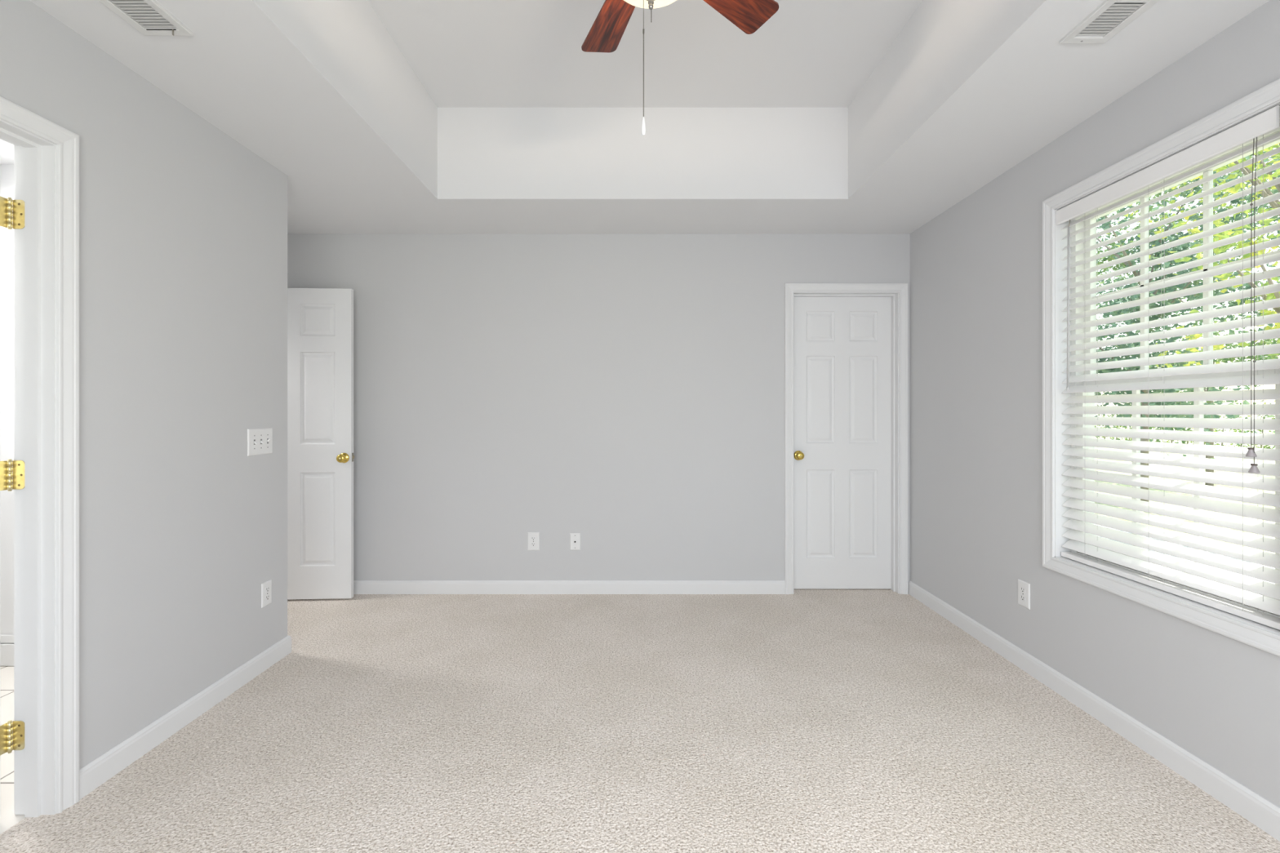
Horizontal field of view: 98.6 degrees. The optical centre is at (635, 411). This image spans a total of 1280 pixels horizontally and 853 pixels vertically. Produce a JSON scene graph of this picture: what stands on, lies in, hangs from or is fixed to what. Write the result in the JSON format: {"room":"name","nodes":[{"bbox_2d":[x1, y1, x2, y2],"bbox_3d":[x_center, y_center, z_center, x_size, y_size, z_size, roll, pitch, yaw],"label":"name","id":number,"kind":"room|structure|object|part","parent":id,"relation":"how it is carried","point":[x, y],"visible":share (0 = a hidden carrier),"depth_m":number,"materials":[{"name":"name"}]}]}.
{"room":"empty bedroom","nodes":[
{"label":"empty bedroom","id":0,"kind":"room"},
{"bbox_2d":[0,164,13,635],"bbox_3d":[-2.559,0.013,1.395,1.321,2.440,2.591,0,0,0],"label":"wall","id":1,"kind":"structure","parent":0,"point":[6,171],"depth_m":2.68,"materials":[{"name":"white paint"}]},
{"bbox_2d":[0,0,287,769],"bbox_3d":[-1.839,0.013,1.091,0.120,2.440,3.441,0,0,0],"label":"wall","id":2,"kind":"structure","parent":0,"point":[183,227],"depth_m":2.07,"materials":[{"name":"grey paint"}]},
{"bbox_2d":[0,196,24,755],"bbox_3d":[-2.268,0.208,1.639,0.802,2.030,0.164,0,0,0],"label":"hinges","id":3,"kind":"object","parent":2,"relation":"in","point":[11,733],"depth_m":1.68,"materials":[{"name":"gold metal"}]},
{"bbox_2d":[0,96,79,817],"bbox_3d":[-1.839,0.177,1.302,0.155,2.111,0.888,0,0,0],"label":"door frame","id":4,"kind":"structure","parent":2,"relation":"attached to","point":[46,153],"depth_m":1.68,"materials":[{"name":"white paint"}]},
{"bbox_2d":[0,635,291,799],"bbox_3d":[-2.433,1.159,1.522,1.333,0.147,2.604,0,0,0],"label":"baseboard","id":5,"kind":"structure","parent":2,"relation":"attached to","point":[95,773],"depth_m":2.14,"materials":[{"name":"white paint"}]},
{"bbox_2d":[247,427,272,456],"bbox_3d":[-1.770,0.141,2.604,0.018,0.124,0.169,0,0,0],"label":"light switch","id":6,"kind":"object","parent":2,"relation":"attached to","point":[260,441],"visible":1,"depth_m":2.60,"materials":[{"name":"white plastic"}]},
{"bbox_2d":[261,579,271,608],"bbox_3d":[-1.775,0.875,2.648,0.008,0.114,0.070,0,0,0],"label":"wall outlet","id":7,"kind":"object","parent":2,"relation":"attached to","point":[266,587],"visible":1,"depth_m":2.64,"materials":[{"name":"white plastic"}]},
{"bbox_2d":[265,594,270,600],"bbox_3d":[-1.772,0.894,2.648,0.002,0.027,0.034,0,0,0],"label":"receptacle","id":8,"kind":"object","parent":7,"relation":"attached to","point":[267,596],"depth_m":2.65,"materials":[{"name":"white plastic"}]},
{"bbox_2d":[265,586,270,592],"bbox_3d":[-1.772,0.856,2.648,0.002,0.027,0.034,0,0,0],"label":"receptacle","id":9,"kind":"object","parent":7,"relation":"attached to","point":[267,588],"depth_m":2.65,"materials":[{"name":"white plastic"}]},
{"bbox_2d":[287,233,910,581],"bbox_3d":[-0.950,0.013,3.790,5.900,2.440,0.120,0,0,0],"label":"wall","id":10,"kind":"structure","parent":0,"point":[624,393],"depth_m":3.73,"materials":[{"name":"grey paint"}]},
{"bbox_2d":[287,288,354,599],"bbox_3d":[-2.242,0.208,3.596,0.786,2.026,0.164,0,0,-3],"label":"door","id":11,"kind":"structure","parent":10,"relation":"in","point":[321,456],"depth_m":3.59,"materials":[{"name":"white paint"}]},
{"bbox_3d":[-1.903,0.301,3.565,0.067,0.067,0.061,0,0,-3],"label":"knob","id":12,"kind":"part","parent":11,"relation":"part of","materials":[{"name":"gold metal"}]},
{"bbox_2d":[527,532,539,550],"bbox_3d":[-0.692,0.878,3.726,0.080,0.122,0.008,0,0,0],"label":"wall outlet","id":13,"kind":"object","parent":10,"relation":"attached to","point":[533,538],"visible":1,"depth_m":3.72,"materials":[{"name":"white plastic"}]},
{"bbox_2d":[353,580,785,594],"bbox_3d":[-0.845,1.188,3.724,3.710,0.089,0.012,0,0,0],"label":"baseboard","id":14,"kind":"structure","parent":10,"relation":"attached to","point":[360,587],"depth_m":3.72,"materials":[{"name":"white paint"}]},
{"bbox_2d":[569,533,580,550],"bbox_3d":[-0.410,0.880,3.723,0.070,0.114,0.014,0,0,0],"label":"outlet","id":15,"kind":"object","parent":10,"relation":"attached to","point":[575,538],"visible":1,"depth_m":3.72,"materials":[{"name":"white plastic"}]},
{"bbox_2d":[793,297,891,588],"bbox_3d":[1.430,0.212,3.802,0.708,2.029,0.100,0,0,-1],"label":"door","id":16,"kind":"structure","parent":10,"relation":"in","point":[842,345],"depth_m":3.81,"materials":[{"name":"white paint"}]},
{"bbox_3d":[1.127,0.302,3.781,0.067,0.067,0.061,0,0,0],"label":"knob","id":17,"kind":"part","parent":16,"relation":"part of","materials":[{"name":"gold metal"}]},
{"bbox_2d":[784,283,908,594],"bbox_3d":[1.427,0.181,3.781,0.833,2.103,0.138,0,0,0],"label":"door frame","id":18,"kind":"structure","parent":10,"relation":"attached to","point":[899,292],"depth_m":3.72,"materials":[{"name":"white paint"}]},
{"bbox_2d":[0,0,1269,233],"bbox_3d":[-0.915,-1.497,2.095,5.970,0.580,5.450,0,0,0],"label":"ceiling","id":19,"kind":"structure","parent":0,"point":[378,116],"depth_m":2.64,"materials":[{"name":"white paint"}]},
{"bbox_2d":[97,0,193,35],"bbox_3d":[-1.487,-1.194,1.573,0.158,0.026,0.360,0,0,0],"label":"ceiling vent","id":20,"kind":"object","parent":19,"relation":"in","point":[148,17],"visible":1,"depth_m":1.68,"materials":[{"name":"metal"}]},
{"bbox_2d":[581,0,778,136],"bbox_3d":[0.015,-1.237,1.612,1.016,0.979,1.049,0,0,0],"label":"ceiling fan","id":21,"kind":"object","parent":19,"relation":"hanging from","point":[606,33],"visible":1,"depth_m":1.91,"materials":[{"name":"brown wood"}]},
{"bbox_3d":[-0.081,-1.388,1.945,0.141,0.006,0.371,-12,4,-21],"label":"blade","id":22,"kind":"part","parent":21,"relation":"part of","materials":[{"name":"brown wood"}]},
{"bbox_3d":[0.028,-1.090,1.521,0.004,0.586,0.072,0,0,12],"label":"pull chain","id":23,"kind":"part","parent":21,"relation":"part of","materials":[{"name":"metal"}]},
{"bbox_3d":[0.045,-1.279,1.618,0.282,0.092,0.282,0,0,0],"label":"lamp shade","id":24,"kind":"part","parent":21,"relation":"part of","materials":[{"name":"beige glass"}]},
{"bbox_3d":[0.317,-1.388,1.839,0.371,0.006,0.141,0,-12,-39],"label":"blade","id":25,"kind":"part","parent":21,"relation":"part of","materials":[{"name":"brown wood"}]},
{"bbox_2d":[1058,0,1159,43],"bbox_3d":[1.452,-1.202,1.610,0.148,0.010,0.360,0,0,0],"label":"ceiling vent","id":26,"kind":"object","parent":19,"relation":"in","point":[1110,17],"visible":1,"depth_m":1.69,"materials":[{"name":"white metal"}]},
{"bbox_2d":[0,588,1279,852],"bbox_3d":[-0.950,1.258,2.095,5.900,0.050,5.450,0,0,0],"label":"floor","id":27,"kind":"structure","parent":0,"point":[806,720],"depth_m":2.01,"materials":[{"name":"beige carpet"}]},
{"bbox_2d":[910,0,1279,808],"bbox_3d":[1.930,0.013,1.550,0.140,2.440,4.360,0,0,0],"label":"wall","id":28,"kind":"structure","parent":0,"point":[975,267],"depth_m":2.59,"materials":[{"name":"grey paint"}]},
{"bbox_2d":[1017,578,1030,609],"bbox_3d":[1.856,0.872,2.632,0.008,0.122,0.078,0,0,0],"label":"wall outlet","id":29,"kind":"object","parent":28,"relation":"attached to","point":[1024,588],"visible":1,"depth_m":2.62,"materials":[{"name":"white plastic"}]},
{"bbox_2d":[1020,595,1025,601],"bbox_3d":[1.853,0.891,2.632,0.002,0.027,0.034,0,0,0],"label":"receptacle","id":30,"kind":"object","parent":29,"relation":"attached to","point":[1022,597],"depth_m":2.63,"materials":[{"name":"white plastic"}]},
{"bbox_2d":[1020,586,1025,593],"bbox_3d":[1.853,0.853,2.632,0.002,0.027,0.034,0,0,0],"label":"receptacle","id":31,"kind":"object","parent":29,"relation":"attached to","point":[1022,588],"depth_m":2.63,"materials":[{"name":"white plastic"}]},
{"bbox_2d":[908,580,1279,841],"bbox_3d":[1.854,1.188,1.620,0.012,0.089,4.220,0,0,0],"label":"baseboard","id":32,"kind":"structure","parent":28,"relation":"attached to","point":[1264,815],"depth_m":2.05,"materials":[{"name":"white paint"}]},
{"bbox_2d":[1041,78,1279,657],"bbox_3d":[1.934,-0.127,2.004,0.182,1.660,0.988,0,0,0],"label":"window","id":33,"kind":"structure","parent":28,"relation":"in","point":[1266,638],"depth_m":2.26,"materials":[{"name":"white paint"}]},
{"bbox_2d":[1056,105,1279,630],"bbox_3d":[1.887,-0.128,2.006,0.077,1.530,0.856,0,0,0],"label":"window blind","id":34,"kind":"object","parent":33,"relation":"attached to","point":[1267,122],"visible":1,"depth_m":1.90,"materials":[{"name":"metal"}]},
{"bbox_3d":[1.901,0.627,2.003,0.049,0.020,0.850,0,0,0],"label":"rail","id":35,"kind":"part","parent":34,"relation":"part of","materials":[{"name":"white plastic"}]},
{"bbox_3d":[1.864,-0.363,1.663,0.010,0.948,0.006,0,0,0],"label":"lift cord","id":36,"kind":"part","parent":34,"relation":"part of","materials":[{"name":"white fabric"}]},
{"bbox_3d":[1.864,-0.339,1.655,0.010,0.996,0.006,0,0,0],"label":"lift cord","id":37,"kind":"part","parent":34,"relation":"part of","materials":[{"name":"white fabric"}]},
{"bbox_3d":[1.976,-0.127,2.004,0.098,1.604,0.932,0,0,0],"label":"frame","id":38,"kind":"part","parent":33,"relation":"part of","materials":[{"name":"white plastic"}]},
{"bbox_3d":[1.944,0.236,2.018,0.028,0.750,0.781,0,0,0],"label":"sash","id":39,"kind":"part","parent":33,"relation":"part of","materials":[{"name":"white plastic"}]},
{"bbox_3d":[1.976,-0.485,2.018,0.028,0.760,0.781,0,0,0],"label":"sash","id":40,"kind":"part","parent":33,"relation":"part of","materials":[{"name":"white plastic"}]},
{"label":"outside","id":41,"kind":"structure","parent":0,"visible":0},
{"bbox_2d":[1094,425,1275,554],"bbox_3d":[46.030,1.733,15.000,87.940,0.100,150.000,0,0,0],"label":"lawn","id":42,"kind":"structure","parent":41,"point":[1100,426],"depth_m":14.00,"materials":[{"name":"green plant"}]},
{"bbox_2d":[1096,248,1131,373],"bbox_3d":[12.369,-2.760,18.094,6.841,8.928,6.484,0,0,22],"label":"leafy tree","id":43,"kind":"object","parent":42,"relation":"on","point":[1100,285],"visible":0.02,"depth_m":16.96,"materials":[{"name":"green plant"}]},
{"bbox_2d":[1094,400,1275,448],"bbox_3d":[23.996,0.755,18.978,2.087,2.592,30.696,0,0,0],"label":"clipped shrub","id":44,"kind":"object","parent":42,"relation":"on","point":[1103,415],"visible":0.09,"depth_m":22.53,"materials":[{"name":"green plant"}]},
{"bbox_2d":[1094,151,1279,502],"bbox_3d":[8.941,-2.202,9.717,4.535,7.813,4.664,0,0,23],"label":"leafy tree","id":45,"kind":"object","parent":42,"relation":"on","point":[1106,225],"visible":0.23,"depth_m":9.32,"materials":[{"name":"green plant"}]},
{"bbox_2d":[1096,148,1279,486],"bbox_3d":[12.633,-2.465,12.499,4.906,8.338,5.966,0,0,0],"label":"leafy tree","id":46,"kind":"object","parent":42,"relation":"on","point":[1268,341],"visible":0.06,"depth_m":12.35,"materials":[{"name":"green plant"}]},
{"bbox_2d":[1106,142,1279,368],"bbox_3d":[7.372,-1.540,6.230,3.640,6.489,2.450,0,0,0],"label":"leafy tree","id":47,"kind":"object","parent":42,"relation":"on","point":[1247,170],"visible":0.27,"depth_m":6.33,"materials":[{"name":"green plant"}]},
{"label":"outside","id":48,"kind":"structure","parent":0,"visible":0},
{"bbox_2d":[1094,524,1275,583],"bbox_3d":[6.100,1.668,2.000,2.200,0.030,28.000,0,0,0],"label":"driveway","id":49,"kind":"structure","parent":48,"point":[1095,524],"depth_m":6.37,"materials":[{"name":"concrete"}]}
]}

